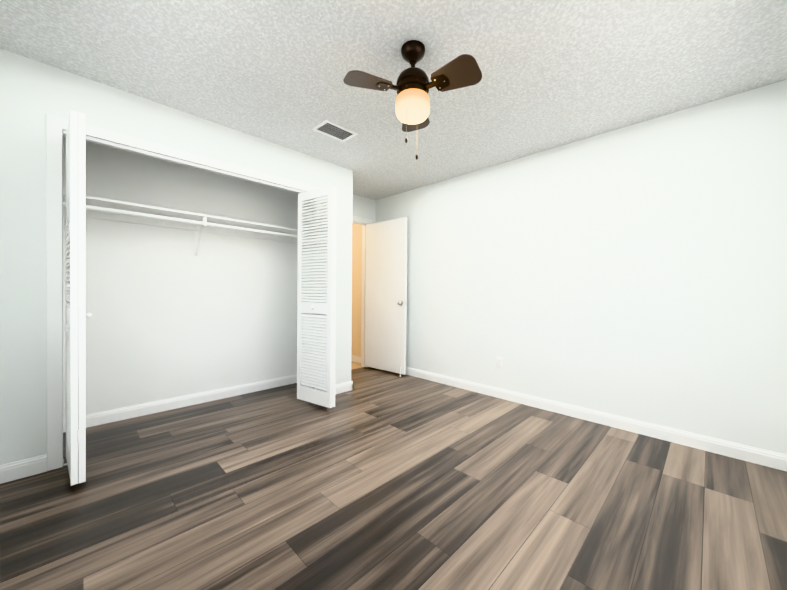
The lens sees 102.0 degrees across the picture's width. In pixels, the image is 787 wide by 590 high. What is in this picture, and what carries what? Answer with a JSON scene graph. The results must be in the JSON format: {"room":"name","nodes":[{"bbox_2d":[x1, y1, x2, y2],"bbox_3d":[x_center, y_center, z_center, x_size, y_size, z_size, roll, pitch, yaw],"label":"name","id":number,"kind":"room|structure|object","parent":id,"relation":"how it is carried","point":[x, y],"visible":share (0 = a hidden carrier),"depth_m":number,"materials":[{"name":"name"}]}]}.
{"room":"empty bedroom","nodes":[
{"label":"empty bedroom","id":0,"kind":"room"},
{"bbox_2d":[0,48,352,464],"bbox_3d":[-1.587,-0.164,2.896,0.682,2.440,2.503,1,1,45],"label":"wall","id":1,"kind":"structure","parent":0,"point":[33,92],"depth_m":1.90,"materials":[{"name":"white paint"}]},
{"bbox_2d":[0,465,3,483],"bbox_3d":[-1.094,1.030,0.652,3.211,0.100,0.014,1,1,45],"label":"baseboard","id":2,"kind":"structure","parent":1,"relation":"attached to","point":[1,466],"depth_m":1.79,"materials":[{"name":"white wood"}]},
{"bbox_2d":[63,110,91,485],"bbox_3d":[-1.852,0.036,1.878,0.463,2.054,0.108,1,1,40],"label":"bifold door","id":3,"kind":"structure","parent":1,"relation":"in","point":[75,224],"depth_m":1.72,"materials":[{"name":"white wood"}]},
{"bbox_2d":[46,113,318,470],"bbox_3d":[-1.389,-0.012,2.606,0.012,2.144,1.962,1,1,45],"label":"trim","id":4,"kind":"structure","parent":1,"relation":"attached to","point":[55,125],"depth_m":1.94,"materials":[{"name":"white wood"}]},
{"bbox_2d":[63,130,305,192],"bbox_3d":[-1.395,-1.006,2.611,0.026,0.023,1.822,1,1,45],"label":"door track","id":5,"kind":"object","parent":1,"relation":"attached to","point":[127,148],"depth_m":2.39,"materials":[{"name":"silver metal"}]},
{"bbox_2d":[297,185,336,407],"bbox_3d":[-0.699,0.034,3.039,0.456,2.054,0.238,1,1,45],"label":"bifold door","id":6,"kind":"structure","parent":1,"relation":"in","point":[316,350],"depth_m":2.97,"materials":[{"name":"white wood"}]},
{"bbox_2d":[335,381,351,394],"bbox_3d":[-0.590,1.009,3.424,0.014,0.100,0.324,1,1,45],"label":"baseboard","id":7,"kind":"structure","parent":1,"relation":"attached to","point":[347,386],"depth_m":3.46,"materials":[{"name":"white wood"}]},
{"bbox_2d":[63,135,375,418],"bbox_3d":[-1.535,-0.170,3.516,0.120,2.440,3.455,1,1,45],"label":"wall","id":8,"kind":"structure","parent":0,"point":[173,316],"depth_m":2.98,"materials":[{"name":"white paint"}]},
{"bbox_2d":[63,374,296,432],"bbox_3d":[-1.871,1.002,3.104,0.014,0.100,2.393,1,1,45],"label":"baseboard","id":9,"kind":"structure","parent":8,"relation":"attached to","point":[94,419],"depth_m":2.97,"materials":[{"name":"white wood"}]},
{"bbox_2d":[63,192,314,256],"bbox_3d":[-1.754,-0.540,2.984,0.309,0.358,2.389,1,1,45],"label":"closet shelf","id":10,"kind":"object","parent":8,"relation":"attached to","point":[107,209],"visible":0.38,"depth_m":2.85,"materials":[{"name":"white"}]},
{"bbox_2d":[352,215,371,367],"bbox_3d":[-0.682,-0.022,4.375,0.148,2.144,0.885,1,1,45],"label":"door frame","id":11,"kind":"structure","parent":8,"relation":"attached to","point":[363,222],"depth_m":4.63,"materials":[{"name":"white wood"}]},
{"bbox_2d":[0,361,786,589],"bbox_3d":[-0.644,1.096,2.631,5.663,0.060,3.695,1,1,45],"label":"floor","id":12,"kind":"structure","parent":0,"point":[376,479],"depth_m":1.64,"materials":[{"name":"brown wood"}]},
{"bbox_2d":[0,0,786,200],"bbox_3d":[-0.624,-1.424,2.608,5.663,0.100,3.695,1,1,45],"label":"ceiling","id":13,"kind":"structure","parent":0,"point":[556,73],"depth_m":1.86,"materials":[{"name":"white paint"}]},
{"bbox_2d":[312,119,357,141],"bbox_3d":[-0.487,-1.398,2.673,0.215,0.060,0.320,1,1,45],"label":"ceiling vent","id":14,"kind":"object","parent":13,"relation":"in","point":[333,127],"visible":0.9,"depth_m":2.68,"materials":[{"name":"white metal"}]},
{"bbox_2d":[343,40,481,159],"bbox_3d":[0.128,-1.069,1.715,0.665,0.581,0.703,1,1,45],"label":"ceiling fan","id":15,"kind":"object","parent":13,"relation":"hanging from","point":[412,86],"visible":1,"depth_m":1.68,"materials":[{"name":"brown wood"}]},
{"bbox_2d":[351,79,786,454],"bbox_3d":[0.627,-0.155,3.865,5.393,2.440,0.150,1,1,45],"label":"wall","id":16,"kind":"structure","parent":0,"point":[637,271],"depth_m":2.56,"materials":[{"name":"white paint"}]},
{"bbox_2d":[351,355,360,362],"bbox_3d":[-0.883,0.990,5.253,1.380,0.100,0.014,1,1,45],"label":"baseboard","id":17,"kind":"structure","parent":16,"relation":"attached to","point":[354,358],"depth_m":4.95,"materials":[{"name":"white wood"}]},
{"bbox_2d":[365,217,406,376],"bbox_3d":[-0.100,0.024,4.363,0.727,2.059,0.158,1,1,45],"label":"entry door","id":18,"kind":"structure","parent":16,"relation":"in","point":[385,295],"depth_m":4.30,"materials":[{"name":"white wood"}]},
{"bbox_2d":[496,356,502,367],"bbox_3d":[1.104,0.701,3.321,0.070,0.114,0.008,1,1,45],"label":"wall outlet","id":19,"kind":"object","parent":16,"relation":"attached to","point":[499,362],"visible":1,"depth_m":3.32,"materials":[{"name":"white plastic"}]},
{"bbox_2d":[406,367,786,471],"bbox_3d":[1.095,1.023,3.313,3.923,0.100,0.035,1,1,45],"label":"baseboard","id":20,"kind":"structure","parent":16,"relation":"attached to","point":[759,456],"depth_m":2.54,"materials":[{"name":"white wood"}]}
]}

